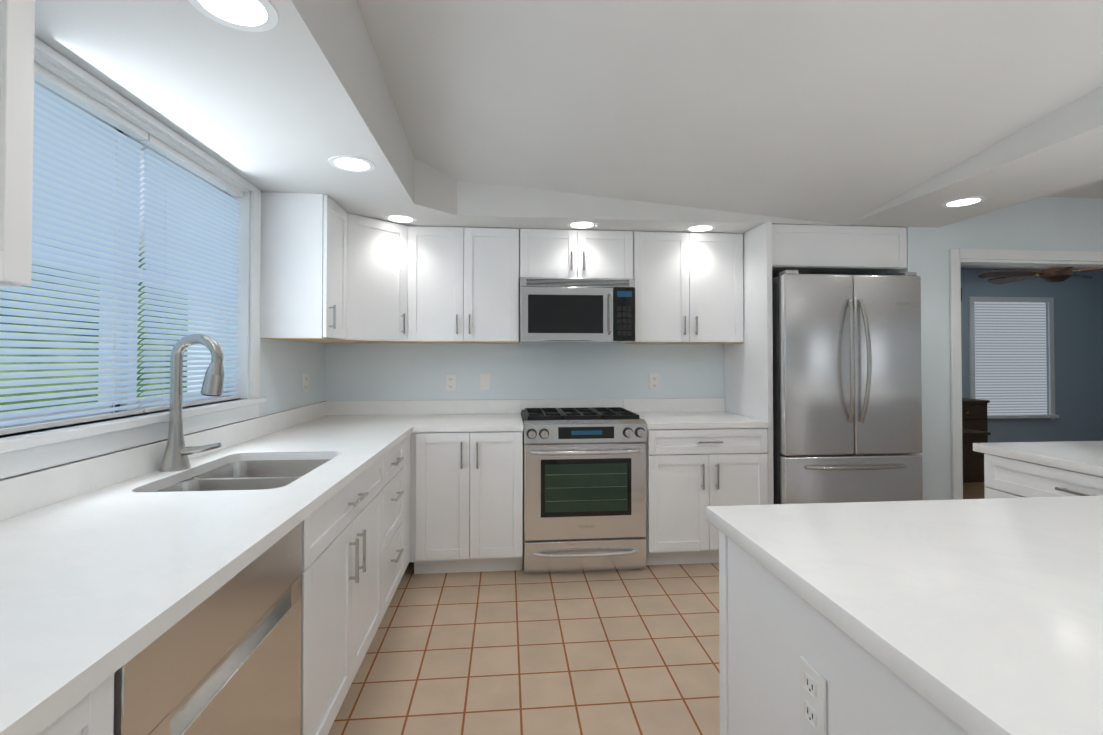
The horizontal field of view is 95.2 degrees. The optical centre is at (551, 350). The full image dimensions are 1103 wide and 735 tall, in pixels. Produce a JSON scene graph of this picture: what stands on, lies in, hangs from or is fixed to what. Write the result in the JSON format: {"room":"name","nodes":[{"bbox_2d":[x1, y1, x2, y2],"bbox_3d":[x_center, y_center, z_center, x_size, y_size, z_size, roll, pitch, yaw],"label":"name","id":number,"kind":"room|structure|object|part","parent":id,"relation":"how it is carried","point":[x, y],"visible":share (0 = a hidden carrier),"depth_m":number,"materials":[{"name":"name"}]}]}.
{"room":"kitchen","nodes":[
{"label":"kitchen","id":0,"kind":"room"},
{"bbox_2d":[0,191,324,480],"bbox_3d":[-1.424,-0.115,0.486,0.160,2.900,6.560,0,-1,-5],"label":"wall","id":1,"kind":"structure","parent":0,"point":[285,365],"depth_m":2.96,"materials":[{"name":"paint"}]},
{"bbox_2d":[0,0,34,286],"bbox_3d":[-1.168,-0.499,0.455,0.337,0.728,1.110,0,-1,-5],"label":"upper cabinet","id":2,"kind":"object","parent":1,"relation":"attached to","point":[17,31],"visible":1,"depth_m":0.97,"materials":[{"name":"white wood"}]},
{"bbox_2d":[0,37,266,478],"bbox_3d":[-1.514,-0.255,1.855,0.193,1.177,1.550,0,-1,-5],"label":"window","id":3,"kind":"structure","parent":1,"relation":"in","point":[26,453],"depth_m":1.83,"materials":[{"name":"white wood"}]},
{"bbox_2d":[0,62,147,434],"bbox_3d":[-1.481,-0.291,1.522,0.040,1.034,0.660,0,-1,-5],"label":"window blind","id":4,"kind":"object","parent":3,"relation":"attached to","point":[87,181],"visible":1,"depth_m":1.58,"materials":[{"name":"white plastic"}]},
{"bbox_3d":[-1.481,-0.284,1.522,0.002,0.994,0.422,0,-1,-5],"label":"cord","id":5,"kind":"part","parent":4,"relation":"part of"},
{"bbox_2d":[138,134,242,412],"bbox_3d":[-1.541,-0.282,2.191,0.040,1.034,0.660,0,-1,-5],"label":"window blind","id":6,"kind":"object","parent":3,"relation":"attached to","point":[190,220],"visible":0.94,"depth_m":2.11,"materials":[{"name":"white plastic"}]},
{"bbox_3d":[-1.541,-0.275,2.191,0.002,0.994,0.422,0,-1,-5],"label":"cord","id":7,"kind":"part","parent":6,"relation":"part of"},
{"bbox_2d":[0,401,327,520],"bbox_3d":[-1.376,0.377,1.004,0.020,0.099,5.196,0,-1,-5],"label":"backsplash","id":8,"kind":"structure","parent":1,"relation":"attached to","point":[26,492],"depth_m":1.63,"materials":[{"name":"white stone"}]},
{"bbox_2d":[260,192,346,340],"bbox_3d":[-1.364,-0.446,2.839,0.370,0.772,0.348,0,-1,-5],"label":"upper cabinet","id":9,"kind":"object","parent":1,"relation":"attached to","point":[303,271],"visible":1,"depth_m":2.67,"materials":[{"name":"white wood"}]},
{"bbox_2d":[303,374,307,392],"bbox_3d":[-1.585,0.212,3.249,0.009,0.120,0.078,0,-1,-5],"label":"outlet","id":10,"kind":"object","parent":1,"relation":"attached to","point":[305,382],"visible":1,"depth_m":3.23,"materials":[{"name":"white plastic"}]},
{"bbox_2d":[328,558,719,734],"bbox_3d":[2.633,1.365,0.849,8.390,0.050,6.600,0,-1,-5],"label":"floor","id":11,"kind":"structure","parent":0,"point":[619,652],"depth_m":2.23,"materials":[{"name":"beige tile"}]},
{"bbox_2d":[38,673,113,734],"bbox_3d":[-0.974,0.896,0.442,0.721,0.878,0.518,0,-1,-5],"label":"base cabinet","id":12,"kind":"object","parent":11,"relation":"on","point":[91,712],"visible":0.27,"depth_m":0.67,"materials":[{"name":"white wood"}]},
{"bbox_2d":[0,414,423,734],"bbox_3d":[-1.012,0.445,1.036,0.750,0.035,5.196,0,-1,-5],"label":"countertop","id":13,"kind":"structure","parent":12,"relation":"on","point":[99,586],"depth_m":1.07,"materials":[{"name":"white stone"}]},
{"bbox_2d":[159,334,223,471],"bbox_3d":[-1.328,0.189,1.866,0.214,0.500,0.094,0,-1,-5],"label":"faucet","id":14,"kind":"object","parent":13,"relation":"on","point":[176,454],"visible":1,"depth_m":1.85,"materials":[{"name":"grey metal"}]},
{"bbox_2d":[156,459,330,491],"bbox_3d":[-1.106,0.600,1.871,0.508,0.250,0.672,0,-1,-5],"label":"sink","id":15,"kind":"object","parent":13,"relation":"in","point":[256,475],"visible":0.06,"depth_m":2.03,"materials":[{"name":"metal"}]},
{"bbox_2d":[113,522,301,734],"bbox_3d":[-0.968,0.907,1.045,0.604,0.872,0.662,0,-1,-5],"label":"dishwasher","id":16,"kind":"object","parent":11,"relation":"on","point":[225,659],"visible":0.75,"depth_m":1.05,"materials":[{"name":"silver metal"}]},
{"bbox_2d":[300,453,387,734],"bbox_3d":[-1.100,0.914,1.847,0.721,0.878,0.920,0,-1,-5],"label":"base cabinet","id":17,"kind":"object","parent":11,"relation":"on","point":[355,547],"depth_m":1.76,"materials":[{"name":"white wood"}]},
{"bbox_2d":[388,437,407,605],"bbox_3d":[-1.158,0.923,2.500,0.721,0.878,0.509,0,-1,-5],"label":"base cabinet","id":18,"kind":"object","parent":11,"relation":"on","point":[398,456],"depth_m":2.65,"materials":[{"name":"white wood"}]},
{"bbox_2d":[408,434,410,563],"bbox_3d":[-1.191,0.928,2.864,0.721,0.878,0.222,0,-1,-5],"label":"base cabinet","id":19,"kind":"object","parent":11,"relation":"on","point":[409,437],"depth_m":2.97,"materials":[{"name":"white wood"}]},
{"bbox_2d":[410,432,425,573],"bbox_3d":[-1.185,0.933,3.292,0.811,0.878,0.658,0,-1,-5],"label":"base cabinet","id":20,"kind":"object","parent":11,"relation":"on","point":[417,531],"depth_m":3.00,"materials":[{"name":"white wood"}]},
{"bbox_2d":[412,413,523,431],"bbox_3d":[-0.520,0.476,3.355,0.644,0.035,0.661,0,-1,-5],"label":"countertop","id":21,"kind":"structure","parent":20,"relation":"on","point":[497,421],"depth_m":3.18,"materials":[{"name":"white stone"}]},
{"bbox_2d":[426,431,522,573],"bbox_3d":[-0.520,0.934,3.352,0.639,0.878,0.658,0,-1,-5],"label":"base cabinet","id":22,"kind":"object","parent":11,"relation":"on","point":[466,501],"depth_m":3.03,"materials":[{"name":"white wood"}]},
{"bbox_2d":[521,407,646,573],"bbox_3d":[0.188,0.894,3.365,0.760,0.958,0.705,0,-1,-5],"label":"range","id":23,"kind":"object","parent":11,"relation":"on","point":[584,491],"visible":0.98,"depth_m":3.08,"materials":[{"name":"silver metal"}]},
{"bbox_2d":[645,428,767,564],"bbox_3d":[0.960,0.936,3.467,0.782,0.878,0.692,0,-1,-5],"label":"base cabinet","id":24,"kind":"object","parent":11,"relation":"on","point":[692,475],"visible":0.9,"depth_m":3.16,"materials":[{"name":"white wood"}]},
{"bbox_2d":[623,398,768,428],"bbox_3d":[0.958,0.428,3.489,0.786,0.135,0.661,0,-1,-5],"label":"countertop","id":25,"kind":"structure","parent":24,"relation":"on","point":[678,413],"depth_m":3.62,"materials":[{"name":"white stone"}]},
{"bbox_2d":[724,221,906,504],"bbox_3d":[1.853,0.277,3.578,1.006,2.198,0.646,0,-1,-5],"label":"surround","id":26,"kind":"object","parent":11,"relation":"on","point":[770,250],"visible":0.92,"depth_m":3.34,"materials":[{"name":"white wood"}]},
{"bbox_2d":[772,270,922,503],"bbox_3d":[1.875,0.439,3.480,0.915,1.872,0.788,0,-1,-5],"label":"fridge","id":27,"kind":"object","parent":11,"relation":"on","point":[847,400],"visible":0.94,"depth_m":3.16,"materials":[{"name":"silver metal"}]},
{"bbox_2d":[719,454,1102,734],"bbox_3d":[2.144,0.900,0.551,3.219,0.872,3.680,0,-1,-5],"label":"kitchen island","id":28,"kind":"object","parent":11,"relation":"on","point":[773,628],"visible":0.4,"depth_m":1.09,"materials":[{"name":"white wood"}]},
{"bbox_2d":[800,656,826,734],"bbox_3d":[0.493,0.662,0.954,0.009,0.120,0.078,0,-1,-5],"label":"outlet","id":29,"kind":"object","parent":28,"relation":"attached to","point":[813,708],"visible":1,"depth_m":0.95,"materials":[{"name":"white plastic"}]},
{"bbox_2d":[706,441,1102,734],"bbox_3d":[2.147,0.441,0.557,3.273,0.039,3.740,0,-1,-5],"label":"island countertop","id":30,"kind":"structure","parent":28,"relation":"on","point":[977,616],"depth_m":0.92,"materials":[{"name":"white stone"}]},
{"bbox_2d":[324,343,723,400],"bbox_3d":[0.408,-0.070,3.862,4.090,2.900,0.160,0,-1,-5],"label":"wall","id":31,"kind":"structure","parent":0,"point":[371,371],"depth_m":3.72,"materials":[{"name":"paint"}]},
{"bbox_2d":[301,213,415,343],"bbox_3d":[-1.272,-0.439,3.325,0.640,0.772,0.614,0,-1,-5],"label":"upper cabinet","id":32,"kind":"object","parent":31,"relation":"attached to","point":[377,280],"visible":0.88,"depth_m":3.17,"materials":[{"name":"white wood"}]},
{"bbox_2d":[328,399,520,414],"bbox_3d":[-0.907,0.412,3.644,1.364,0.099,0.020,0,-1,-5],"label":"backsplash","id":33,"kind":"structure","parent":31,"relation":"attached to","point":[382,407],"depth_m":3.63,"materials":[{"name":"white stone"}]},
{"bbox_2d":[445,375,455,390],"bbox_3d":[-0.735,0.237,3.671,0.078,0.120,0.009,0,-1,-5],"label":"outlet","id":34,"kind":"object","parent":31,"relation":"attached to","point":[450,380],"depth_m":3.67,"materials":[{"name":"white plastic"}]},
{"bbox_2d":[407,226,518,343],"bbox_3d":[-0.599,-0.437,3.508,0.740,0.772,0.370,0,-1,-5],"label":"upper cabinet","id":35,"kind":"object","parent":31,"relation":"attached to","point":[463,285],"visible":0.98,"depth_m":3.36,"materials":[{"name":"white wood"}]},
{"bbox_2d":[480,374,490,389],"bbox_3d":[-0.486,0.233,3.693,0.078,0.120,0.009,0,-1,-5],"label":"outlet","id":36,"kind":"object","parent":31,"relation":"attached to","point":[485,382],"depth_m":3.69,"materials":[{"name":"white plastic"}]},
{"bbox_2d":[521,399,622,408],"bbox_3d":[0.155,0.413,3.739,0.765,0.100,0.020,0,-1,-5],"label":"backsplash","id":37,"kind":"structure","parent":31,"relation":"attached to","point":[558,403],"depth_m":3.73,"materials":[{"name":"white stone"}]},
{"bbox_2d":[519,229,632,281],"bbox_3d":[0.162,-0.654,3.579,0.781,0.336,0.370,0,-1,-5],"label":"upper cabinet","id":38,"kind":"object","parent":31,"relation":"attached to","point":[549,253],"visible":0.83,"depth_m":3.43,"materials":[{"name":"white wood"}]},
{"bbox_2d":[519,277,634,342],"bbox_3d":[0.165,-0.269,3.536,0.775,0.426,0.444,0,-1,-5],"label":"microwave","id":39,"kind":"object","parent":38,"relation":"attached to","point":[576,310],"visible":0.98,"depth_m":3.36,"materials":[{"name":"silver metal"}]},
{"bbox_2d":[649,374,659,389],"bbox_3d":[0.779,0.239,3.806,0.078,0.120,0.009,0,-1,-5],"label":"outlet","id":40,"kind":"object","parent":31,"relation":"attached to","point":[654,379],"depth_m":3.80,"materials":[{"name":"white plastic"}]},
{"bbox_2d":[623,231,743,343],"bbox_3d":[0.945,-0.435,3.646,0.785,0.772,0.370,0,-1,-5],"label":"upper cabinet","id":41,"kind":"object","parent":31,"relation":"attached to","point":[688,288],"visible":0.98,"depth_m":3.50,"materials":[{"name":"white wood"}]},
{"bbox_2d":[35,0,1102,233],"bbox_3d":[0.638,-1.413,0.607,3.965,1.100,6.400,0,-1,-5],"label":"ceiling","id":42,"kind":"structure","parent":0,"point":[843,112],"depth_m":2.02,"materials":[{"name":"paint"}]},
{"bbox_2d":[189,0,278,31],"bbox_3d":[-0.788,-0.852,1.246,0.200,0.004,0.200,0,-1,-5],"label":"recessed light","id":43,"kind":"object","parent":42,"relation":"in","point":[262,15],"visible":1,"depth_m":1.27,"materials":[{"name":"white"}]},
{"bbox_2d":[328,155,375,172],"bbox_3d":[-0.899,-0.839,2.270,0.200,0.004,0.200,0,-1,-5],"label":"recessed light","id":44,"kind":"object","parent":42,"relation":"in","point":[349,163],"visible":1,"depth_m":2.26,"materials":[{"name":"white"}]},
{"bbox_2d":[384,214,416,222],"bbox_3d":[-0.950,-0.827,3.169,0.200,0.004,0.200,0,-1,-5],"label":"recessed light","id":45,"kind":"object","parent":42,"relation":"in","point":[399,218],"visible":1,"depth_m":3.15,"materials":[{"name":"white"}]},
{"bbox_2d":[567,221,596,228],"bbox_3d":[0.202,-0.825,3.312,0.200,0.004,0.200,0,-1,-5],"label":"recessed light","id":46,"kind":"object","parent":42,"relation":"in","point":[583,224],"visible":1,"depth_m":3.30,"materials":[{"name":"white"}]},
{"bbox_2d":[685,224,715,231],"bbox_3d":[1.007,-0.824,3.404,0.200,0.004,0.200,0,-1,-5],"label":"recessed light","id":47,"kind":"object","parent":42,"relation":"in","point":[701,228],"visible":1,"depth_m":3.40,"materials":[{"name":"white"}]},
{"bbox_2d":[880,222,956,499],"bbox_3d":[2.534,-0.073,3.671,0.360,2.900,0.600,0,-1,-5],"label":"wall","id":48,"kind":"structure","parent":0,"point":[928,248],"depth_m":3.37,"materials":[{"name":"paint"}]},
{"bbox_2d":[963,482,984,498],"bbox_3d":[5.217,1.421,5.025,5.700,0.050,2.740,0,-1,-5],"label":"floor","id":49,"kind":"structure","parent":0,"point":[973,490],"depth_m":5.01,"materials":[{"name":"brown wood"}]},
{"bbox_2d":[962,398,989,442],"bbox_3d":[4.717,0.993,5.963,0.600,0.830,0.475,0,-1,-5],"label":"dresser","id":50,"kind":"object","parent":49,"relation":"on","point":[974,415],"visible":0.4,"depth_m":5.77,"materials":[{"name":"brown wood"}]},
{"bbox_2d":[962,428,990,482],"bbox_3d":[4.271,1.137,5.499,0.740,0.530,0.405,0,-1,-5],"label":"dresser","id":51,"kind":"object","parent":49,"relation":"on","point":[973,466],"visible":0.21,"depth_m":5.33,"materials":[{"name":"brown wood"}]},
{"bbox_2d":[847,86,1102,226],"bbox_3d":[2.535,-1.415,0.475,0.660,1.100,5.800,0,-1,-5],"label":"ceiling soffit","id":52,"kind":"structure","parent":0,"point":[1061,149],"depth_m":2.42,"materials":[{"name":"paint"}]},
{"bbox_2d":[941,196,986,207],"bbox_3d":[2.314,-0.832,2.828,0.200,0.004,0.200,0,-1,-5],"label":"recessed light","id":53,"kind":"object","parent":52,"relation":"attached to","point":[962,202],"visible":1,"depth_m":2.81,"materials":[{"name":"white"}]},
{"bbox_2d":[957,197,1102,251],"bbox_3d":[4.660,-0.073,3.605,3.865,2.900,0.090,0,-1,-5],"label":"wall","id":54,"kind":"structure","parent":0,"point":[1057,224],"depth_m":3.45,"materials":[{"name":"paint"}]},
{"bbox_2d":[949,249,1102,499],"bbox_3d":[3.366,0.347,3.477,1.395,2.055,0.113,0,-1,-5],"label":"door frame","id":55,"kind":"structure","parent":54,"relation":"attached to","point":[958,258],"depth_m":3.38,"materials":[{"name":"white wood"}]},
{"bbox_2d":[961,269,1102,442],"bbox_3d":[5.396,0.163,3.716,5.820,2.430,0.005,0,-1,-5],"label":"wall","id":56,"kind":"structure","parent":0,"point":[1078,330],"depth_m":3.53,"materials":[{"name":"blue paint"}]},
{"bbox_2d":[968,297,1058,419],"bbox_3d":[5.773,0.102,6.292,1.190,1.540,0.049,0,-1,-5],"label":"window","id":57,"kind":"structure","parent":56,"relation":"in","point":[1050,301],"depth_m":6.30,"materials":[{"name":"white wood"}]},
{"bbox_2d":[974,302,1046,414],"bbox_3d":[5.769,0.103,6.342,1.020,1.416,0.010,0,-1,-5],"label":"window blind","id":58,"kind":"object","parent":57,"relation":"attached to","point":[1010,362],"visible":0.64,"depth_m":6.34,"materials":[{"name":"white plastic"}]},
{"bbox_2d":[961,265,1102,270],"bbox_3d":[5.216,-1.084,5.074,5.940,0.100,2.710,0,-1,-5],"label":"ceiling","id":59,"kind":"structure","parent":0,"point":[1005,267],"depth_m":6.20,"materials":[{"name":"paint"}]},
{"bbox_2d":[978,266,1102,283],"bbox_3d":[5.167,-0.867,5.217,1.302,0.329,1.252,0,-1,-5],"label":"ceiling fan","id":60,"kind":"object","parent":59,"relation":"hanging from","point":[1051,274],"visible":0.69,"depth_m":5.20,"materials":[{"name":"brown wood"}]},
{"bbox_2d":[1042,178,1102,198],"bbox_3d":[4.855,-1.142,0.679,4.000,0.100,5.800,0,-1,-5],"label":"ceiling","id":61,"kind":"structure","parent":0,"point":[1093,189],"depth_m":3.35,"materials":[{"name":"paint"}]},
{"label":"outside","id":62,"kind":"structure","parent":0,"visible":0},
{"bbox_2d":[0,159,187,412],"bbox_3d":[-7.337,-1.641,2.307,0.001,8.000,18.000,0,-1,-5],"label":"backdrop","id":63,"kind":"structure","parent":62,"point":[72,376],"depth_m":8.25,"materials":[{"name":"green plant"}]}
]}

